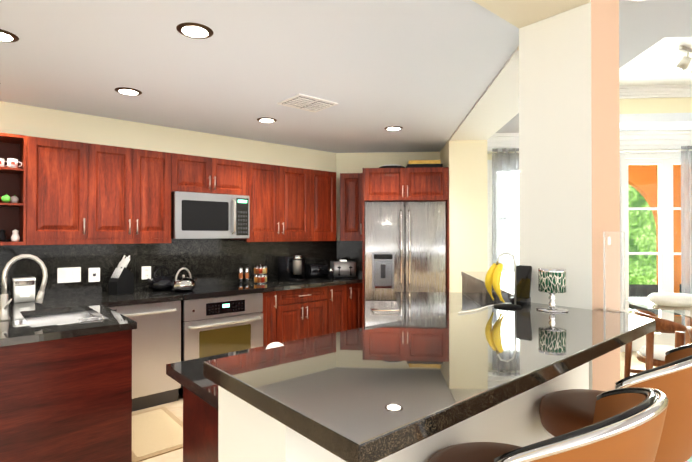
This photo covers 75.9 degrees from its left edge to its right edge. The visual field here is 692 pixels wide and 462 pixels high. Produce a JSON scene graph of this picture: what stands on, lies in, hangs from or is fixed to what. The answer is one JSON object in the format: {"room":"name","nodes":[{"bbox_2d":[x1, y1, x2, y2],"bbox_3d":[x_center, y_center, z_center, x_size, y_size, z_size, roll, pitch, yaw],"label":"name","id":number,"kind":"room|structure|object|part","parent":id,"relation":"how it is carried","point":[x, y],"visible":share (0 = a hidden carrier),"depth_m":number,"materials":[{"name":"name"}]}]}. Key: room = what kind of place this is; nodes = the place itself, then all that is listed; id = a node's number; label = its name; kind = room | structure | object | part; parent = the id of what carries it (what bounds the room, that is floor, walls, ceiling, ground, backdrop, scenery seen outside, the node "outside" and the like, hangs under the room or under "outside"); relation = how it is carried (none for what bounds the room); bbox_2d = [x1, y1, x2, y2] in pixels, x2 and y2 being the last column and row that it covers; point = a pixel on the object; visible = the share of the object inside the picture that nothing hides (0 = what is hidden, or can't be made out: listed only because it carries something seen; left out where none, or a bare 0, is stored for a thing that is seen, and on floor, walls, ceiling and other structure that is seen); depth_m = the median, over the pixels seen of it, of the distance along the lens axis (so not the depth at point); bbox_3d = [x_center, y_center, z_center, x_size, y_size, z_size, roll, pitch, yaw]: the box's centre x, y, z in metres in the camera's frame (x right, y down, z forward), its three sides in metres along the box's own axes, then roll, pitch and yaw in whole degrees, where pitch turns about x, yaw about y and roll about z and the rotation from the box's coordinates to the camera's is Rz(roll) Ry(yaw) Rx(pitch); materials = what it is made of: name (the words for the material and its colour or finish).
{"room":"kitchen","nodes":[
{"label":"kitchen","id":0,"kind":"room"},
{"bbox_2d":[0,101,335,171],"bbox_3d":[-3.110,-0.134,3.288,7.800,3.200,0.120,0,-1,-41],"label":"wall","id":1,"kind":"structure","parent":0,"point":[25,120],"depth_m":4.26,"materials":[{"name":"beige paint"}]},
{"bbox_2d":[16,135,99,244],"bbox_3d":[-2.360,-0.319,3.635,0.488,0.805,0.326,0,-1,-41],"label":"upper cabinet","id":2,"kind":"object","parent":1,"relation":"attached to","point":[58,181],"depth_m":3.51,"materials":[{"name":"red wood"}]},
{"bbox_2d":[0,194,18,202],"bbox_3d":[-2.650,-0.250,3.388,0.245,0.074,0.188,0,-1,-41],"label":"fruit","id":3,"kind":"object","parent":2,"relation":"on","point":[6,198],"visible":0.85,"depth_m":3.38,"materials":[{"name":"green food"}]},
{"bbox_2d":[0,229,19,241],"bbox_3d":[-2.615,0.032,3.364,0.230,0.095,0.088,0,-1,-41],"label":"figurine","id":4,"kind":"object","parent":2,"relation":"on","point":[15,236],"visible":1,"depth_m":3.38,"materials":[{"name":"white ceramic"}]},
{"bbox_2d":[100,145,171,240],"bbox_3d":[-1.987,-0.317,3.956,0.734,0.805,0.326,0,-1,-41],"label":"upper cabinet","id":5,"kind":"object","parent":1,"relation":"attached to","point":[136,184],"depth_m":3.87,"materials":[{"name":"red wood"}]},
{"bbox_2d":[172,153,247,188],"bbox_3d":[-1.420,-0.539,4.447,0.765,0.355,0.326,0,-1,-41],"label":"upper cabinet","id":6,"kind":"object","parent":1,"relation":"attached to","point":[190,169],"depth_m":4.30,"materials":[{"name":"red wood"}]},
{"bbox_2d":[172,181,255,240],"bbox_3d":[-1.379,-0.172,4.398,0.752,0.491,0.449,0,-1,-41],"label":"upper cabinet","id":7,"kind":"object","parent":1,"relation":"attached to","point":[199,212],"depth_m":4.28,"materials":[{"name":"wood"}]},
{"bbox_2d":[171,191,249,238],"bbox_3d":[-1.379,-0.143,4.398,0.752,0.432,0.450,0,-1,-41],"label":"microwave","id":8,"kind":"object","parent":7,"relation":"in","point":[194,214],"depth_m":4.24,"materials":[{"name":"grey metal"}]},
{"bbox_2d":[248,162,315,240],"bbox_3d":[-0.801,-0.310,4.978,0.867,0.805,0.326,0,-1,-41],"label":"upper cabinet","id":9,"kind":"object","parent":1,"relation":"attached to","point":[285,196],"depth_m":4.86,"materials":[{"name":"red wood"}]},
{"bbox_2d":[316,170,336,240],"bbox_3d":[-0.393,-0.308,5.330,0.449,0.805,0.326,0,-1,-41],"label":"upper cabinet","id":10,"kind":"object","parent":1,"relation":"attached to","point":[325,180],"depth_m":5.25,"materials":[{"name":"red wood"}]},
{"bbox_2d":[0,0,590,152],"bbox_3d":[-1.492,-1.135,2.233,8.865,0.212,3.746,0,-1,-41],"label":"ceiling","id":11,"kind":"structure","parent":0,"point":[423,73],"depth_m":2.78,"materials":[{"name":"white paint"}]},
{"bbox_2d":[0,29,18,41],"bbox_3d":[-1.846,-1.037,2.348,0.183,0.006,0.183,0,0,4],"label":"recessed light","id":12,"kind":"object","parent":11,"relation":"in","point":[5,36],"depth_m":2.37,"materials":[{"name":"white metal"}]},
{"bbox_2d":[114,87,141,95],"bbox_3d":[-1.610,-1.031,3.282,0.183,0.006,0.183,0,0,4],"label":"recessed light","id":13,"kind":"object","parent":11,"relation":"in","point":[122,90],"depth_m":3.27,"materials":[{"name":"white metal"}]},
{"bbox_2d":[176,22,212,38],"bbox_3d":[-0.784,-1.037,2.305,0.183,0.006,0.183,0,0,4],"label":"recessed light","id":14,"kind":"object","parent":11,"relation":"in","point":[192,30],"depth_m":2.29,"materials":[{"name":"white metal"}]},
{"bbox_2d":[257,118,276,122],"bbox_3d":[-0.733,-1.025,4.110,0.183,0.006,0.183,0,0,4],"label":"recessed light","id":15,"kind":"object","parent":11,"relation":"in","point":[265,120],"depth_m":4.11,"materials":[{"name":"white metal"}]},
{"bbox_2d":[277,93,337,112],"bbox_3d":[-0.310,-1.024,3.574,0.380,0.015,0.320,0,-1,-41],"label":"vent","id":16,"kind":"object","parent":11,"relation":"attached to","point":[299,101],"depth_m":3.54,"materials":[{"name":"white metal"}]},
{"bbox_2d":[384,126,402,130],"bbox_3d":[0.475,-1.023,4.431,0.183,0.006,0.183,0,0,4],"label":"recessed light","id":17,"kind":"object","parent":11,"relation":"in","point":[391,128],"depth_m":4.42,"materials":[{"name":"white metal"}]},
{"bbox_2d":[332,241,362,276],"bbox_3d":[0.043,0.348,5.750,0.288,0.441,0.288,0,-1,-41],"label":"backsplash","id":18,"kind":"structure","parent":0,"point":[348,250],"depth_m":5.74,"materials":[{"name":"black stone"}]},
{"bbox_2d":[132,310,681,461],"bbox_3d":[0.231,1.532,4.149,14.000,0.120,14.000,0,-1,-41],"label":"floor","id":19,"kind":"structure","parent":0,"point":[175,408],"depth_m":3.69,"materials":[{"name":"tile"}]},
{"bbox_2d":[0,345,71,452],"bbox_3d":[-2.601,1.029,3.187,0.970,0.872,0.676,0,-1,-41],"label":"base cabinet","id":20,"kind":"object","parent":19,"relation":"on","point":[36,404],"depth_m":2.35,"materials":[{"name":"red wood"}]},
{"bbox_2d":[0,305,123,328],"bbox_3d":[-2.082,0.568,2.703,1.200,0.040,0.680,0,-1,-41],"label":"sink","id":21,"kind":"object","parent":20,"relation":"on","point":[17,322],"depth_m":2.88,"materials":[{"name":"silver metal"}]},
{"bbox_2d":[0,253,47,320],"bbox_3d":[-2.012,0.347,2.772,0.254,0.403,0.109,0,-1,-41],"label":"faucet","id":22,"kind":"object","parent":21,"relation":"on","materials":[{"name":"silver metal"}]},
{"bbox_2d":[0,317,135,348],"bbox_3d":[-1.785,0.566,2.358,1.200,0.040,0.230,0,-1,-41],"label":"countertop","id":23,"kind":"structure","parent":20,"relation":"on","point":[106,324],"depth_m":2.47,"materials":[{"name":"black stone"}]},
{"bbox_2d":[96,301,183,424],"bbox_3d":[-1.872,1.033,3.854,0.665,0.874,0.618,0,-1,-41],"label":"base cabinet","id":24,"kind":"object","parent":19,"relation":"on","point":[135,379],"depth_m":3.63,"materials":[{"name":"wood"}]},
{"bbox_2d":[108,300,180,411],"bbox_3d":[-1.671,1.034,3.648,0.610,0.868,0.130,0,-1,-41],"label":"dishwasher","id":25,"kind":"object","parent":24,"relation":"in","point":[156,340],"depth_m":3.69,"materials":[{"name":"silver metal"}]},
{"bbox_2d":[12,277,362,312],"bbox_3d":[-1.344,0.576,4.253,4.342,0.044,0.706,0,-1,-41],"label":"countertop","id":26,"kind":"structure","parent":24,"relation":"on","point":[140,296],"depth_m":3.70,"materials":[{"name":"black stone"}]},
{"bbox_2d":[12,277,35,302],"bbox_3d":[-2.533,0.461,3.488,0.142,0.182,0.145,0,-1,-41],"label":"canister","id":27,"kind":"object","parent":26,"relation":"on","point":[23,289],"visible":0.96,"depth_m":3.44,"materials":[{"name":"white metal"}]},
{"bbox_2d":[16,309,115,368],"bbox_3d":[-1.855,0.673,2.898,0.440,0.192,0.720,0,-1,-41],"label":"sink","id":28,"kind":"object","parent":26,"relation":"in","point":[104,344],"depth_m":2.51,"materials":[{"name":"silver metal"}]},
{"bbox_2d":[108,255,133,294],"bbox_3d":[-2.001,0.387,3.950,0.110,0.336,0.170,0,0,24],"label":"knife block","id":29,"kind":"object","parent":26,"relation":"on","point":[121,280],"visible":1,"depth_m":3.92,"materials":[{"name":"black wood"}]},
{"bbox_2d":[147,266,173,289],"bbox_3d":[-1.757,0.440,4.186,0.264,0.224,0.224,0,-1,-41],"label":"kettle","id":30,"kind":"object","parent":26,"relation":"on","point":[162,282],"visible":1,"depth_m":4.12,"materials":[{"name":"black metal"}]},
{"bbox_2d":[171,267,196,291],"bbox_3d":[-1.493,0.445,4.123,0.252,0.214,0.213,0,-1,-41],"label":"kettle","id":31,"kind":"object","parent":26,"relation":"on","point":[183,283],"visible":1,"depth_m":4.04,"materials":[{"name":"silver metal"}]},
{"bbox_2d":[239,267,242,282],"bbox_3d":[-1.133,0.475,4.776,0.048,0.170,0.048,0,-1,-41],"label":"salt mill","id":32,"kind":"object","parent":26,"relation":"on","point":[240,274],"visible":1,"depth_m":4.76,"materials":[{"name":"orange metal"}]},
{"bbox_2d":[245,267,248,282],"bbox_3d":[-1.069,0.475,4.791,0.048,0.170,0.048,0,-1,-41],"label":"pepper mill","id":33,"kind":"object","parent":26,"relation":"on","point":[246,274],"visible":1,"depth_m":4.77,"materials":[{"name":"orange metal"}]},
{"bbox_2d":[253,264,267,283],"bbox_3d":[-0.921,0.458,4.774,0.150,0.205,0.150,0,-1,-41],"label":"spice rack","id":34,"kind":"object","parent":26,"relation":"on","point":[260,274],"visible":1,"depth_m":4.72,"materials":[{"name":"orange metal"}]},
{"bbox_2d":[278,255,304,281],"bbox_3d":[-0.592,0.417,5.054,0.268,0.290,0.334,0,-1,-41],"label":"coffee machine","id":35,"kind":"object","parent":26,"relation":"on","point":[291,268],"visible":1,"depth_m":4.98,"materials":[{"name":"black plastic"}]},
{"bbox_2d":[305,264,327,277],"bbox_3d":[-0.365,0.484,5.386,0.260,0.160,0.198,0,-1,-41],"label":"bread box","id":36,"kind":"object","parent":26,"relation":"on","point":[315,270],"visible":0.81,"depth_m":5.31,"materials":[{"name":"black"}]},
{"bbox_2d":[328,268,333,279],"bbox_3d":[-0.174,0.499,5.153,0.064,0.127,0.062,0,-1,-41],"label":"jar","id":37,"kind":"object","parent":26,"relation":"on","point":[330,273],"visible":1,"depth_m":5.13,"materials":[{"name":"black"}]},
{"bbox_2d":[330,259,355,277],"bbox_3d":[-0.036,0.457,5.413,0.290,0.215,0.277,0,0,-11],"label":"toaster","id":38,"kind":"object","parent":26,"relation":"on","point":[343,268],"visible":0.96,"depth_m":5.29,"materials":[{"name":"silver metal"}]},
{"bbox_2d":[132,407,182,461],"bbox_3d":[-1.425,1.460,3.237,0.460,0.010,0.800,0,-1,-41],"label":"tile","id":39,"kind":"object","parent":19,"relation":"on","point":[157,432],"visible":0.54,"depth_m":3.18,"materials":[{"name":"beige tile"}]},
{"bbox_2d":[168,281,271,360],"bbox_3d":[-1.279,1.018,4.324,0.827,0.910,0.619,0,-1,-41],"label":"oven","id":40,"kind":"object","parent":19,"relation":"on","point":[229,316],"depth_m":4.09,"materials":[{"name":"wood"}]},
{"bbox_2d":[167,283,263,396],"bbox_3d":[-1.287,0.999,4.290,0.778,0.888,0.681,0,-1,-41],"label":"range","id":41,"kind":"object","parent":40,"relation":"in","point":[216,318],"depth_m":4.05,"materials":[{"name":"grey metal"}]},
{"bbox_2d":[272,289,283,342],"bbox_3d":[-0.930,1.038,4.660,0.235,0.874,0.586,0,-1,-41],"label":"base cabinet","id":42,"kind":"object","parent":19,"relation":"on","point":[277,298],"depth_m":4.49,"materials":[{"name":"red wood"}]},
{"bbox_2d":[284,285,335,341],"bbox_3d":[-0.633,1.040,4.916,0.771,0.874,0.586,0,-1,-41],"label":"base cabinet","id":43,"kind":"object","parent":19,"relation":"on","point":[308,313],"depth_m":4.75,"materials":[{"name":"red wood"}]},
{"bbox_2d":[336,285,351,331],"bbox_3d":[-0.284,1.042,5.217,0.409,0.874,0.586,0,-1,-41],"label":"base cabinet","id":44,"kind":"object","parent":19,"relation":"on","point":[343,292],"depth_m":5.05,"materials":[{"name":"red wood"}]},
{"bbox_2d":[352,281,362,328],"bbox_3d":[-0.104,1.043,5.372,0.324,0.874,0.586,0,-1,-41],"label":"base cabinet","id":45,"kind":"object","parent":19,"relation":"on","point":[357,290],"depth_m":5.20,"materials":[{"name":"red wood"}]},
{"bbox_2d":[166,292,588,461],"bbox_3d":[0.487,0.930,2.677,3.202,1.062,1.830,0,-1,-41],"label":"kitchen island","id":46,"kind":"object","parent":19,"relation":"on","point":[217,427],"depth_m":1.52,"materials":[{"name":"stone"}]},
{"bbox_2d":[266,342,283,348],"bbox_3d":[-0.309,0.515,1.948,0.090,0.053,0.090,0,-1,-41],"label":"bowl","id":47,"kind":"object","parent":46,"relation":"on","point":[274,344],"visible":0.4,"depth_m":1.93,"materials":[{"name":"white ceramic"}]},
{"bbox_2d":[202,302,655,461],"bbox_3d":[0.489,0.371,1.524,1.766,0.042,0.618,0,-1,-41],"label":"island countertop","id":48,"kind":"structure","parent":46,"relation":"on","point":[371,394],"depth_m":1.13,"materials":[{"name":"black stone"}]},
{"bbox_2d":[458,303,511,312],"bbox_3d":[0.661,0.347,2.012,0.452,0.004,0.072,0,-1,-41],"label":"cable","id":49,"kind":"object","parent":48,"relation":"on","point":[480,308],"visible":0.79,"depth_m":1.96,"materials":[{"name":"white plastic"}]},
{"bbox_2d":[485,252,520,308],"bbox_3d":[0.730,0.224,2.053,0.150,0.254,0.139,0,-1,-41],"label":"banana hanger","id":50,"kind":"object","parent":48,"relation":"on","point":[493,276],"visible":1,"depth_m":2.04,"materials":[{"name":"black"}]},
{"bbox_2d":[510,265,531,304],"bbox_3d":[0.852,0.261,2.154,0.080,0.182,0.107,0,0,39],"label":"tablet stand","id":51,"kind":"object","parent":48,"relation":"on","point":[523,281],"visible":0.81,"depth_m":2.16,"materials":[{"name":"black plastic"}]},
{"bbox_2d":[536,268,567,312],"bbox_3d":[0.915,0.259,1.968,0.130,0.184,0.130,0,-1,-41],"label":"table lamp","id":52,"kind":"object","parent":48,"relation":"on","point":[552,282],"visible":1,"depth_m":1.93,"materials":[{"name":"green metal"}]},
{"bbox_2d":[597,232,634,311],"bbox_3d":[1.192,0.177,1.970,0.123,0.346,0.100,0,0,-21],"label":"acrylic stand","id":53,"kind":"object","parent":48,"relation":"on","point":[604,307],"visible":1,"depth_m":1.96,"materials":[{"name":"white"}]},
{"bbox_2d":[340,160,448,326],"bbox_3d":[0.545,0.336,5.313,1.255,2.286,0.814,0,0,4],"label":"fridge","id":54,"kind":"object","parent":19,"relation":"on","point":[394,218],"visible":0.79,"depth_m":4.98,"materials":[{"name":"grey metal"}]},
{"bbox_2d":[428,387,668,461],"bbox_3d":[0.441,0.894,1.060,0.563,1.114,0.539,0,-1,-41],"label":"stool","id":55,"kind":"object","parent":19,"relation":"on","point":[627,425],"visible":1,"depth_m":0.83,"materials":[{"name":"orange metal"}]},
{"bbox_3d":[0.405,0.668,1.103,0.412,0.137,0.428,0,-1,-41],"label":"seat","id":56,"kind":"part","parent":55,"relation":"part of","materials":[{"name":"brown leather"}]},
{"bbox_2d":[519,0,619,390],"bbox_3d":[1.126,0.119,2.235,0.355,2.680,0.343,0,-1,-41],"label":"column","id":57,"kind":"structure","parent":19,"relation":"on","point":[569,176],"depth_m":2.10,"materials":[{"name":"white paint"}]},
{"bbox_2d":[539,344,691,461],"bbox_3d":[0.937,0.897,1.494,0.563,1.114,0.539,0,-1,-41],"label":"stool","id":58,"kind":"object","parent":19,"relation":"on","point":[564,411],"visible":0.62,"depth_m":1.28,"materials":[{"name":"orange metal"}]},
{"bbox_3d":[0.901,0.671,1.538,0.412,0.137,0.428,0,-1,-41],"label":"seat","id":59,"kind":"part","parent":58,"relation":"part of","materials":[{"name":"brown leather"}]},
{"bbox_2d":[624,309,685,377],"bbox_3d":[2.635,1.070,3.632,0.682,0.815,0.681,0,-1,-41],"label":"dining chair","id":60,"kind":"object","parent":19,"relation":"on","point":[650,354],"visible":0.48,"depth_m":3.52,"materials":[{"name":"brown wood"}]},
{"bbox_2d":[639,345,673,360],"bbox_3d":[2.659,1.000,3.628,0.435,0.064,0.435,0,-1,-41],"label":"cushion","id":61,"kind":"object","parent":60,"relation":"on","point":[659,350],"depth_m":3.63,"materials":[{"name":"white fabric"}]},
{"bbox_2d":[625,299,691,344],"bbox_3d":[3.419,1.095,3.872,1.040,0.750,1.700,0,0,4],"label":"dining table","id":62,"kind":"object","parent":19,"relation":"on","point":[687,310],"visible":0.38,"depth_m":4.39,"materials":[{"name":"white glass"}]},
{"bbox_3d":[3.419,0.727,3.874,1.904,0.015,1.904,0,-1,-41],"label":"glass","id":63,"kind":"part","parent":62,"relation":"part of","materials":[{"name":"clear glass"}]},
{"bbox_2d":[648,293,691,306],"bbox_3d":[3.203,0.666,4.342,0.378,0.110,0.378,0,-1,-41],"label":"centrepiece","id":64,"kind":"object","parent":62,"relation":"on","point":[675,299],"visible":1,"depth_m":4.24,"materials":[{"name":"white ceramic"}]},
{"bbox_2d":[674,326,691,347],"bbox_3d":[2.606,1.066,2.977,0.677,0.815,0.678,0,-1,-41],"label":"dining chair","id":65,"kind":"object","parent":19,"relation":"on","point":[679,338],"visible":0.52,"depth_m":3.14,"materials":[{"name":"brown wood"}]},
{"bbox_2d":[336,140,487,292],"bbox_3d":[0.881,-0.119,5.580,1.386,3.200,1.902,0,-1,-41],"label":"wall","id":66,"kind":"structure","parent":0,"point":[465,161],"depth_m":4.94,"materials":[{"name":"beige paint"}]},
{"bbox_2d":[430,271,513,302],"bbox_3d":[1.209,0.381,3.146,1.569,0.042,1.539,0,-1,-41],"label":"wall","id":67,"kind":"structure","parent":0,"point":[473,282],"depth_m":3.45,"materials":[{"name":"beige paint"}]},
{"bbox_2d":[487,151,491,159],"bbox_3d":[5.808,-0.137,2.900,5.735,3.200,9.765,0,-1,-41],"label":"wall","id":68,"kind":"structure","parent":0,"point":[489,156],"depth_m":5.56,"materials":[{"name":"beige paint"}]},
{"bbox_2d":[487,149,681,351],"bbox_3d":[3.438,0.220,5.486,3.420,2.520,0.210,0,0,4],"label":"window frames","id":69,"kind":"structure","parent":68,"relation":"in","point":[664,161],"depth_m":5.45,"materials":[{"name":"white"}]},
{"bbox_3d":[2.562,0.166,5.496,1.252,2.110,1.252,0,-1,-41],"label":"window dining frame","id":70,"kind":"part","parent":69,"relation":"part of","materials":[{"name":"white"}]},
{"bbox_3d":[4.204,0.220,5.394,1.386,2.520,1.386,0,-1,-41],"label":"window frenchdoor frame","id":71,"kind":"part","parent":69,"relation":"part of","materials":[{"name":"white wood"}]},
{"bbox_2d":[487,149,691,153],"bbox_3d":[3.653,-0.960,5.345,4.094,0.060,0.150,0,0,4],"label":"curtain rod","id":72,"kind":"object","parent":68,"relation":"attached to","point":[620,150],"visible":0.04,"depth_m":5.29,"materials":[{"name":"silver metal"}]},
{"bbox_2d":[492,148,518,271],"bbox_3d":[2.283,0.225,5.386,0.990,2.470,0.090,0,0,4],"label":"window curtain","id":73,"kind":"object","parent":72,"relation":"hanging from","point":[505,202],"visible":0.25,"depth_m":5.42,"materials":[{"name":"white fabric"}]},
{"bbox_2d":[681,146,691,344],"bbox_3d":[4.452,0.224,5.225,0.940,2.470,0.090,0,0,4],"label":"door curtain","id":74,"kind":"object","parent":72,"relation":"hanging from","point":[686,222],"visible":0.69,"depth_m":5.27,"materials":[{"name":"white fabric"}]},
{"bbox_2d":[487,84,691,150],"bbox_3d":[4.369,-1.299,3.992,5.720,0.580,2.749,0,0,4],"label":"crown molding","id":75,"kind":"structure","parent":68,"relation":"attached to","point":[665,139],"depth_m":5.32,"materials":[{"name":"white paint"}]},
{"bbox_2d":[496,0,691,132],"bbox_3d":[4.197,-1.469,1.008,5.820,0.480,8.770,0,0,4],"label":"ceiling","id":76,"kind":"structure","parent":0,"point":[654,35],"depth_m":4.11,"materials":[{"name":"grey paint"}]},
{"bbox_2d":[676,46,691,76],"bbox_3d":[3.336,-1.503,4.125,1.100,0.168,0.119,0,0,-31],"label":"track light","id":77,"kind":"object","parent":76,"relation":"attached to","point":[684,63],"visible":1,"depth_m":3.88,"materials":[{"name":"silver metal"}]},
{"label":"outside","id":78,"kind":"structure","parent":0,"visible":0},
{"bbox_2d":[628,164,680,315],"bbox_3d":[5.607,-1.246,9.039,16.000,6.500,9.000,0,0,4],"label":"window glass","id":79,"kind":"object","parent":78,"point":[650,220],"depth_m":7.92,"materials":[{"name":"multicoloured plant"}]}
]}

